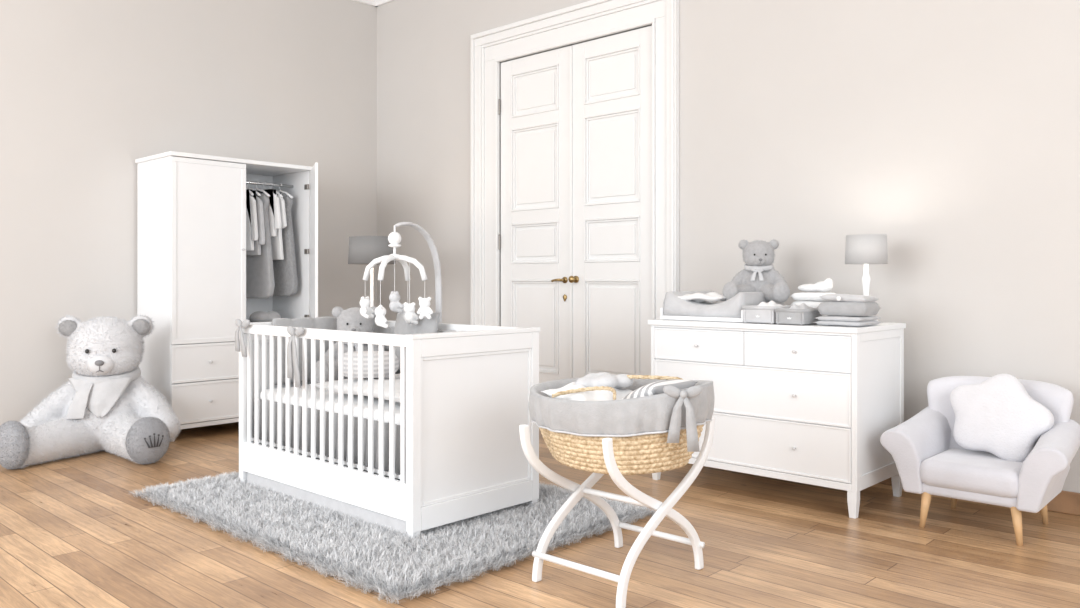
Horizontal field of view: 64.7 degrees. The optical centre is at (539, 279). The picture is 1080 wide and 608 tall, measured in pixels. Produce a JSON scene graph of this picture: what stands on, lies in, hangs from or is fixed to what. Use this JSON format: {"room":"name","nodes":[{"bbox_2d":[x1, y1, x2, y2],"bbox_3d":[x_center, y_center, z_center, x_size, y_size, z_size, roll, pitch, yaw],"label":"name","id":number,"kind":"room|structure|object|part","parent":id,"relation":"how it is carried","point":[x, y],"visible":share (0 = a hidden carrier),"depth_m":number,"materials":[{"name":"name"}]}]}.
{"room":"children's room","nodes":[
{"label":"children's room","id":0,"kind":"room"},
{"bbox_2d":[0,0,376,424],"bbox_3d":[-4.294,-0.780,5.234,0.150,3.860,8.200,0,0,43],"label":"wall","id":1,"kind":"structure","parent":0,"point":[89,89],"depth_m":6.42,"materials":[{"name":"paint"}]},
{"bbox_2d":[0,422,1079,607],"bbox_3d":[-0.697,1.210,1.881,9.985,0.120,8.200,0,0,43],"label":"floor","id":2,"kind":"structure","parent":0,"point":[73,534],"depth_m":3.54,"materials":[{"name":"brown wood"}]},
{"bbox_2d":[0,313,181,468],"bbox_3d":[-2.893,0.685,5.588,1.037,0.935,0.888,0,0,-11],"label":"teddy bear","id":3,"kind":"object","parent":2,"relation":"on","point":[106,404],"visible":1,"depth_m":5.55},
{"bbox_2d":[135,151,317,441],"bbox_3d":[-2.255,0.120,6.481,1.096,2.060,1.165,0,0,43],"label":"wardrobe","id":4,"kind":"object","parent":2,"relation":"on","point":[191,208],"visible":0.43,"depth_m":6.26,"materials":[{"name":"white paint"}]},
{"bbox_3d":[-2.420,0.885,6.247,0.020,0.290,0.564,0,0,43],"label":"drawer","id":5,"kind":"part","parent":4,"relation":"part of","materials":[{"name":"white paint"}]},
{"bbox_3d":[-2.420,0.599,6.247,0.020,0.272,0.564,0,0,43],"label":"drawer","id":6,"kind":"part","parent":4,"relation":"part of","materials":[{"name":"white paint"}]},
{"bbox_3d":[-2.420,-0.209,6.247,0.020,1.334,0.564,0,0,43],"label":"door","id":7,"kind":"part","parent":4,"relation":"part of","materials":[{"name":"white paint"}]},
{"bbox_2d":[246,188,257,250],"bbox_3d":[-2.341,-0.509,6.698,0.370,0.559,0.047,0,0,31],"label":"shirt","id":8,"kind":"object","parent":4,"relation":"hanging from","point":[251,212],"visible":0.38,"depth_m":6.62,"materials":[{"name":"white fabric"}]},
{"bbox_2d":[246,180,264,254],"bbox_3d":[-2.303,-0.492,6.739,0.388,0.594,0.050,0,0,32],"label":"shirt","id":9,"kind":"object","parent":4,"relation":"hanging from","point":[259,204],"visible":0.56,"depth_m":6.65,"materials":[{"name":"white fabric"}]},
{"bbox_2d":[246,181,274,297],"bbox_3d":[-2.254,-0.322,6.791,0.346,0.934,0.060,0,0,30],"label":"sleeping bag","id":10,"kind":"object","parent":4,"relation":"hanging from","point":[260,283],"visible":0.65,"depth_m":6.73,"materials":[{"name":"white fabric"}]},
{"bbox_3d":[-2.219,-0.770,6.829,0.022,0.022,0.538,0,0,43],"label":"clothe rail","id":11,"kind":"part","parent":4,"relation":"part of","materials":[{"name":"silver metal"}]},
{"bbox_2d":[259,182,281,236],"bbox_3d":[-2.209,-0.567,6.839,0.388,0.444,0.042,0,0,33],"label":"shirt","id":12,"kind":"object","parent":4,"relation":"hanging from","point":[274,214],"visible":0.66,"depth_m":6.76,"materials":[{"name":"white fabric"}]},
{"bbox_2d":[269,182,286,259],"bbox_3d":[-2.172,-0.475,6.879,0.348,0.627,0.044,0,0,30],"label":"baby romper","id":13,"kind":"object","parent":4,"relation":"hanging from","point":[276,242],"visible":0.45,"depth_m":6.81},
{"bbox_2d":[273,183,297,295],"bbox_3d":[-2.114,-0.331,6.941,0.356,0.917,0.060,0,0,31],"label":"sleeping bag","id":14,"kind":"object","parent":4,"relation":"hanging from","point":[285,271],"visible":0.62,"depth_m":6.87,"materials":[{"name":"grey fabric"}]},
{"bbox_3d":[-1.747,-0.206,6.591,0.020,1.332,0.561,0,0,-19],"label":"door","id":15,"kind":"part","parent":4,"relation":"part of","materials":[{"name":"white paint"}]},
{"bbox_3d":[-2.198,0.393,6.808,0.250,0.130,0.325,0,0,43],"label":"storage basket","id":16,"kind":"object","parent":4,"relation":"in","visible":0},
{"bbox_2d":[249,311,280,321],"bbox_3d":[-2.191,0.310,6.803,0.238,0.127,0.181,0,0,-36],"label":"folded blanket","id":17,"kind":"object","parent":16,"relation":"in","point":[258,316],"visible":0.56,"depth_m":6.73,"materials":[{"name":"grey fabric"}]},
{"bbox_2d":[348,236,395,306],"bbox_3d":[-1.264,0.413,6.416,0.353,1.473,0.353,0,0,-29],"label":"floor lamp","id":18,"kind":"object","parent":2,"relation":"on","point":[362,249],"visible":0.51,"depth_m":6.27,"materials":[{"name":"grey fabric"}]},
{"bbox_3d":[-1.264,-0.222,6.416,0.353,0.203,0.353,0,0,43],"label":"lamp shade","id":19,"kind":"part","parent":18,"relation":"part of","materials":[{"name":"grey fabric"}]},
{"bbox_2d":[129,470,655,603],"bbox_3d":[-0.788,1.145,4.345,2.160,0.009,1.500,0,0,43],"label":"rug","id":20,"kind":"object","parent":2,"relation":"on","point":[398,566],"visible":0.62,"depth_m":3.77,"materials":[{"name":"grey fabric"}]},
{"bbox_2d":[239,320,539,537],"bbox_3d":[-0.834,0.688,4.483,1.533,0.901,0.812,0,0,43],"label":"crib","id":21,"kind":"object","parent":20,"relation":"on","point":[464,403],"visible":0.77,"depth_m":4.01,"materials":[{"name":"white paint"}]},
{"bbox_3d":[-1.375,0.664,4.988,0.053,0.855,0.812,0,0,43],"label":"footboard","id":22,"kind":"part","parent":21,"relation":"part of","materials":[{"name":"white paint"}]},
{"bbox_3d":[-1.095,0.645,4.204,1.433,0.809,0.028,0,0,43],"label":"panel","id":23,"kind":"part","parent":21,"relation":"part of","materials":[{"name":"white paint"}]},
{"bbox_3d":[-0.834,0.879,4.483,1.405,0.018,0.710,0,0,43],"label":"mattress","id":24,"kind":"part","parent":21,"relation":"part of","materials":[{"name":"white paint"}]},
{"bbox_2d":[254,385,399,472],"bbox_3d":[-0.834,0.735,4.483,1.388,0.260,0.725,0,0,43],"label":"mattress","id":25,"kind":"object","parent":21,"relation":"on","point":[355,397],"visible":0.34,"depth_m":4.20,"materials":[{"name":"white fabric"}]},
{"bbox_2d":[316,306,384,382],"bbox_3d":[-1.056,0.361,4.845,0.439,0.431,0.405,0,0,-7],"label":"teddy bear","id":26,"kind":"object","parent":25,"relation":"on","point":[350,319],"visible":0.3,"depth_m":4.84},
{"bbox_2d":[309,374,399,402],"bbox_3d":[-0.675,0.545,4.335,0.920,0.106,0.600,0,0,43],"label":"duvet","id":27,"kind":"object","parent":25,"relation":"on","point":[397,376],"visible":0.17,"depth_m":4.18,"materials":[{"name":"white fabric"}]},
{"bbox_2d":[344,351,398,377],"bbox_3d":[-0.874,0.430,4.370,0.300,0.125,0.298,0,0,43],"label":"cushion","id":28,"kind":"object","parent":27,"relation":"on","point":[355,353],"visible":0.42,"depth_m":4.25,"materials":[{"name":"fabric"}]},
{"bbox_2d":[394,312,440,369],"bbox_3d":[-0.699,0.340,4.705,0.380,0.333,0.109,0,0,43],"label":"cushion","id":29,"kind":"object","parent":27,"relation":"on","point":[425,325],"visible":0.3,"depth_m":4.66,"materials":[{"name":"grey fabric"}]},
{"bbox_2d":[235,316,458,387],"bbox_3d":[-1.006,0.402,4.580,1.120,0.377,0.805,0,0,43],"label":"bumper cover","id":30,"kind":"object","parent":21,"relation":"attached to","point":[294,371],"visible":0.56,"depth_m":4.81,"materials":[{"name":"grey fabric"}]},
{"bbox_3d":[-0.842,1.093,4.474,1.405,0.085,0.744,0,0,43],"label":"under bed drawer","id":31,"kind":"part","parent":21,"relation":"part of","materials":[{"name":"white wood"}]},
{"bbox_2d":[360,222,441,327],"bbox_3d":[-0.710,0.052,4.644,0.482,0.740,0.340,0,0,-27],"label":"mobile","id":32,"kind":"object","parent":21,"relation":"attached to","point":[394,238],"visible":0.97,"depth_m":4.60,"materials":[{"name":"white plastic"}]},
{"bbox_3d":[-0.787,-0.025,4.617,0.002,0.190,0.002,0,0,43],"label":"hanging cord","id":33,"kind":"part","parent":32,"relation":"part of","materials":[{"name":"white fabric"}]},
{"bbox_3d":[-0.702,0.011,4.594,0.002,0.238,0.002,0,0,43],"label":"hanging cord","id":34,"kind":"part","parent":32,"relation":"part of","materials":[{"name":"white fabric"}]},
{"bbox_3d":[-0.676,0.052,4.735,0.050,0.741,0.319,0,0,43],"label":"arm","id":35,"kind":"part","parent":32,"relation":"part of","materials":[{"name":"white plastic"}]},
{"bbox_3d":[-0.549,1.115,3.707,0.043,0.046,0.043,0,0,43],"label":"leg","id":36,"kind":"part","parent":21,"relation":"part of","materials":[{"name":"white paint"}]},
{"bbox_3d":[-0.574,0.645,4.763,1.433,0.809,0.028,0,0,43],"label":"panel","id":37,"kind":"part","parent":21,"relation":"part of","materials":[{"name":"white paint"}]},
{"bbox_3d":[-0.293,0.664,3.978,0.053,0.855,0.812,0,0,43],"label":"headboard","id":38,"kind":"part","parent":21,"relation":"part of","materials":[{"name":"white paint"}]},
{"bbox_2d":[519,417,714,607],"bbox_3d":[0.311,0.850,3.327,0.452,0.600,0.666,0,0,43],"label":"stand","id":39,"kind":"object","parent":2,"relation":"on","point":[636,497],"visible":0.87,"depth_m":3.27,"materials":[{"name":"white paint"}]},
{"bbox_3d":[0.188,0.850,3.472,0.024,0.600,0.622,0,0,43],"label":"leg","id":40,"kind":"part","parent":39,"relation":"part of","materials":[{"name":"white paint"}]},
{"bbox_3d":[0.139,0.850,3.457,0.024,0.600,0.622,0,0,43],"label":"leg","id":41,"kind":"part","parent":39,"relation":"part of","materials":[{"name":"white paint"}]},
{"bbox_2d":[528,375,714,474],"bbox_3d":[0.320,0.543,3.317,0.807,0.343,0.565,0,0,43],"label":"basket","id":42,"kind":"object","parent":39,"relation":"on","point":[657,433],"visible":0.89,"depth_m":3.07,"materials":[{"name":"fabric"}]},
{"bbox_3d":[0.203,0.429,3.221,0.309,0.049,0.143,0,0,43],"label":"handle","id":43,"kind":"part","parent":42,"relation":"part of","materials":[{"name":"wicker"}]},
{"bbox_2d":[540,372,697,400],"bbox_3d":[0.299,0.484,3.339,0.539,0.216,0.352,0,0,43],"label":"blanket","id":44,"kind":"object","parent":42,"relation":"in","point":[620,381],"visible":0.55,"depth_m":3.34,"materials":[{"name":"white fabric"}]},
{"bbox_2d":[575,372,633,388],"bbox_3d":[0.254,0.412,3.446,0.231,0.070,0.183,0,0,-26],"label":"pillow","id":45,"kind":"object","parent":44,"relation":"on","point":[620,381],"depth_m":3.39,"materials":[{"name":"white fabric"}]},
{"bbox_2d":[622,379,697,398],"bbox_3d":[0.437,0.440,3.237,0.198,0.128,0.290,0,0,43],"label":"striped pillow","id":46,"kind":"object","parent":44,"relation":"on","point":[654,388],"depth_m":3.15,"materials":[{"name":"grey fabric"}]},
{"bbox_3d":[0.410,0.400,3.442,0.309,0.049,0.145,0,0,43],"label":"handle","id":47,"kind":"part","parent":42,"relation":"part of","materials":[{"name":"wicker"}]},
{"bbox_3d":[0.434,0.850,3.182,0.024,0.600,0.622,0,0,43],"label":"leg","id":48,"kind":"part","parent":39,"relation":"part of","materials":[{"name":"white paint"}]},
{"bbox_3d":[0.482,0.850,3.197,0.024,0.600,0.622,0,0,43],"label":"leg","id":49,"kind":"part","parent":39,"relation":"part of","materials":[{"name":"white paint"}]},
{"bbox_2d":[648,319,905,518],"bbox_3d":[1.283,0.690,4.726,1.224,0.920,0.647,0,0,43],"label":"dresser","id":50,"kind":"object","parent":2,"relation":"on","point":[813,404],"visible":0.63,"depth_m":4.36,"materials":[{"name":"white paint"}]},
{"bbox_3d":[0.671,1.085,4.918,0.046,0.130,0.046,0,0,43],"label":"leg","id":51,"kind":"part","parent":50,"relation":"part of","materials":[{"name":"white paint"}]},
{"bbox_3d":[0.870,0.361,4.707,0.574,0.177,0.014,0,0,43],"label":"drawer","id":52,"kind":"part","parent":50,"relation":"part of","materials":[{"name":"white paint"}]},
{"bbox_2d":[660,307,742,321],"bbox_3d":[1.072,0.194,4.962,0.540,0.068,0.520,0,0,43],"label":"tray","id":53,"kind":"object","parent":50,"relation":"on","point":[723,314],"depth_m":4.76,"materials":[{"name":"white paint"}]},
{"bbox_2d":[660,291,783,321],"bbox_3d":[1.072,0.148,4.962,0.540,0.161,0.520,0,0,43],"label":"mat","id":54,"kind":"object","parent":50,"relation":"on","point":[674,308],"visible":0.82,"depth_m":4.78,"materials":[{"name":"white fabric"}]},
{"bbox_2d":[677,292,725,301],"bbox_3d":[0.954,0.100,4.908,0.320,0.062,0.200,0,0,43],"label":"towel","id":55,"kind":"object","parent":54,"relation":"on","point":[711,296],"visible":0.88,"depth_m":4.84,"materials":[{"name":"white fabric"}]},
{"bbox_2d":[723,239,790,302],"bbox_3d":[1.241,-0.057,4.867,0.373,0.366,0.344,0,0,19],"label":"teddy bear","id":56,"kind":"object","parent":54,"relation":"on","point":[758,274],"visible":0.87,"depth_m":4.85},
{"bbox_3d":[1.081,0.584,4.510,1.152,0.260,0.014,0,0,43],"label":"drawer","id":57,"kind":"part","parent":50,"relation":"part of","materials":[{"name":"white paint"}]},
{"bbox_2d":[742,305,791,323],"bbox_3d":[1.223,0.182,4.574,0.188,0.091,0.227,0,0,43],"label":"storage basket","id":58,"kind":"object","parent":50,"relation":"on","point":[751,313],"visible":0.74,"depth_m":4.49,"materials":[{"name":"grey fabric"}]},
{"bbox_2d":[757,300,781,305],"bbox_3d":[1.224,0.165,4.574,0.135,0.110,0.180,0,0,43],"label":"washcloth","id":59,"kind":"object","parent":58,"relation":"in","point":[771,303],"visible":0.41,"depth_m":4.54,"materials":[{"name":"white fabric"}]},
{"bbox_3d":[1.081,0.850,4.510,1.152,0.264,0.014,0,0,43],"label":"drawer","id":60,"kind":"part","parent":50,"relation":"part of","materials":[{"name":"white paint"}]},
{"bbox_3d":[1.293,0.361,4.313,0.574,0.177,0.014,0,0,43],"label":"drawer","id":61,"kind":"part","parent":50,"relation":"part of","materials":[{"name":"white paint"}]},
{"bbox_2d":[774,308,821,324],"bbox_3d":[1.349,0.188,4.442,0.164,0.081,0.226,0,0,43],"label":"storage basket","id":62,"kind":"object","parent":50,"relation":"on","point":[783,315],"visible":0.81,"depth_m":4.36,"materials":[{"name":"grey fabric"}]},
{"bbox_2d":[789,303,812,308],"bbox_3d":[1.352,0.172,4.441,0.115,0.105,0.180,0,0,43],"label":"washcloth","id":63,"kind":"object","parent":62,"relation":"in","point":[803,305],"visible":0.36,"depth_m":4.41,"materials":[{"name":"grey fabric"}]},
{"bbox_2d":[814,316,882,325],"bbox_3d":[1.555,0.204,4.307,0.250,0.046,0.260,0,0,44],"label":"folded blanket","id":64,"kind":"object","parent":50,"relation":"on","point":[826,320],"visible":0.9,"depth_m":4.23,"materials":[{"name":"grey fabric"}]},
{"bbox_2d":[816,294,880,315],"bbox_3d":[1.558,0.126,4.310,0.250,0.109,0.241,0,0,38],"label":"folded blanket","id":65,"kind":"object","parent":64,"relation":"on","point":[837,304],"visible":1,"depth_m":4.24,"materials":[{"name":"grey fabric"}]},
{"bbox_3d":[1.565,0.092,4.318,0.235,0.041,0.215,0,0,38],"label":"lid","id":66,"kind":"part","parent":65,"relation":"part of","materials":[{"name":"grey fabric"}]},
{"bbox_3d":[1.518,1.085,4.128,0.046,0.130,0.046,0,0,43],"label":"leg","id":67,"kind":"part","parent":50,"relation":"part of","materials":[{"name":"white paint"}]},
{"bbox_2d":[845,234,887,320],"bbox_3d":[1.734,-0.004,4.536,0.215,0.468,0.215,0,0,43],"label":"table lamp","id":68,"kind":"object","parent":50,"relation":"on","point":[866,249],"visible":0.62,"depth_m":4.45,"materials":[{"name":"white fabric"}]},
{"bbox_3d":[1.734,-0.162,4.536,0.215,0.153,0.215,0,0,43],"label":"lamp shade","id":69,"kind":"part","parent":68,"relation":"part of","materials":[{"name":"fabric"}]},
{"bbox_3d":[1.901,1.085,4.539,0.046,0.130,0.046,0,0,43],"label":"leg","id":70,"kind":"part","parent":50,"relation":"part of","materials":[{"name":"white paint"}]},
{"bbox_3d":[1.506,0.197,4.680,0.200,0.061,0.180,0,0,43],"label":"folded towel","id":71,"kind":"object","parent":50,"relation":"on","visible":0},
{"bbox_2d":[791,301,826,307],"bbox_3d":[1.506,0.140,4.680,0.180,0.051,0.200,0,0,-43],"label":"folded towel","id":72,"kind":"object","parent":71,"relation":"on","point":[814,304],"visible":0.28,"depth_m":4.62,"materials":[{"name":"white fabric"}]},
{"bbox_2d":[791,292,835,300],"bbox_3d":[1.506,0.090,4.680,0.200,0.046,0.180,0,0,44],"label":"folded towel","id":73,"kind":"object","parent":72,"relation":"on","point":[802,296],"visible":0.88,"depth_m":4.63,"materials":[{"name":"white fabric"}]},
{"bbox_2d":[798,278,832,291],"bbox_3d":[1.504,0.027,4.669,0.187,0.075,0.116,0,0,43],"label":"shoe","id":74,"kind":"object","parent":73,"relation":"on","point":[826,285],"visible":1,"depth_m":4.62,"materials":[{"name":"white fabric"}]},
{"bbox_2d":[880,376,1079,545],"bbox_3d":[2.105,0.817,4.024,0.780,0.669,0.597,0,0,43],"label":"armchair","id":75,"kind":"object","parent":2,"relation":"on","point":[926,454],"visible":0.69,"depth_m":3.92,"materials":[{"name":"white fabric"}]},
{"bbox_3d":[1.861,0.818,4.185,0.204,0.355,0.480,0,0,43],"label":"armrest","id":76,"kind":"part","parent":75,"relation":"part of","materials":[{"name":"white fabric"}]},
{"bbox_3d":[1.800,1.067,3.975,0.055,0.170,0.046,0,0,43],"label":"leg","id":77,"kind":"part","parent":75,"relation":"part of","materials":[{"name":"brown wood"}]},
{"bbox_3d":[2.090,1.067,4.287,0.055,0.170,0.046,0,0,43],"label":"leg","id":78,"kind":"part","parent":75,"relation":"part of","materials":[{"name":"brown wood"}]},
{"bbox_3d":[2.089,0.965,4.007,0.470,0.060,0.490,0,0,43],"label":"seat frame","id":79,"kind":"part","parent":75,"relation":"part of","materials":[{"name":"white fabric"}]},
{"bbox_3d":[2.051,0.892,3.967,0.436,0.125,0.440,0,0,43],"label":"seat","id":80,"kind":"part","parent":75,"relation":"part of","materials":[{"name":"white fabric"}]},
{"bbox_3d":[2.232,0.712,4.160,0.666,0.475,0.226,0,0,43],"label":"backrest","id":81,"kind":"part","parent":75,"relation":"part of","materials":[{"name":"white fabric"}]},
{"bbox_2d":[950,374,1053,461],"bbox_3d":[2.165,0.645,4.018,0.446,0.405,0.184,0,0,43],"label":"cushion","id":82,"kind":"object","parent":75,"relation":"on","point":[997,415],"visible":1,"depth_m":3.97,"materials":[{"name":"white fabric"}]},
{"bbox_3d":[2.077,1.067,3.716,0.055,0.170,0.046,0,0,43],"label":"leg","id":83,"kind":"part","parent":75,"relation":"part of","materials":[{"name":"brown wood"}]},
{"bbox_3d":[2.368,1.067,4.028,0.055,0.170,0.046,0,0,43],"label":"leg","id":84,"kind":"part","parent":75,"relation":"part of","materials":[{"name":"brown wood"}]},
{"bbox_3d":[2.282,0.818,3.792,0.204,0.355,0.480,0,0,43],"label":"armrest","id":85,"kind":"part","parent":75,"relation":"part of","materials":[{"name":"white fabric"}]},
{"bbox_2d":[377,0,1079,492],"bbox_3d":[2.103,-0.780,4.773,9.835,3.860,0.150,0,0,43],"label":"wall","id":86,"kind":"structure","parent":0,"point":[947,130],"depth_m":4.91,"materials":[{"name":"paint"}]},
{"bbox_2d":[353,0,395,6],"bbox_3d":[-0.694,-2.645,1.775,9.835,0.130,8.050,0,0,43],"label":"trim","id":87,"kind":"structure","parent":86,"relation":"attached to","point":[376,3],"depth_m":7.97,"materials":[{"name":"paint"}]},
{"bbox_2d":[498,46,568,382],"bbox_3d":[-0.054,-0.313,6.675,0.767,2.906,0.111,0,0,43],"label":"door","id":88,"kind":"structure","parent":86,"relation":"in","point":[534,235],"depth_m":6.67,"materials":[{"name":"white paint"}]},
{"bbox_3d":[0.145,0.000,6.460,0.118,0.048,0.069,0,0,43],"label":"handle","id":89,"kind":"part","parent":88,"relation":"part of","materials":[{"name":"gold metal"}]},
{"bbox_2d":[470,0,678,325],"bbox_3d":[0.176,-0.445,6.425,2.035,3.190,0.062,0,0,43],"label":"trim","id":90,"kind":"structure","parent":86,"relation":"attached to","point":[592,19],"depth_m":6.42,"materials":[{"name":"white paint"}]},
{"bbox_2d":[568,26,651,378],"bbox_3d":[0.502,-0.313,6.150,0.784,2.906,0.120,0,0,43],"label":"door","id":91,"kind":"structure","parent":86,"relation":"in","point":[610,278],"depth_m":6.17,"materials":[{"name":"white paint"}]},
{"bbox_3d":[0.248,-0.005,6.358,0.054,0.054,0.078,0,0,43],"label":"knob","id":92,"kind":"part","parent":91,"relation":"part of","materials":[{"name":"gold metal"}]},
{"bbox_2d":[879,478,1079,515],"bbox_3d":[2.045,1.095,4.711,9.835,0.110,0.020,0,0,43],"label":"baseboard","id":93,"kind":"structure","parent":86,"relation":"attached to","point":[1067,502],"depth_m":4.20,"materials":[{"name":"wood"}]}
]}

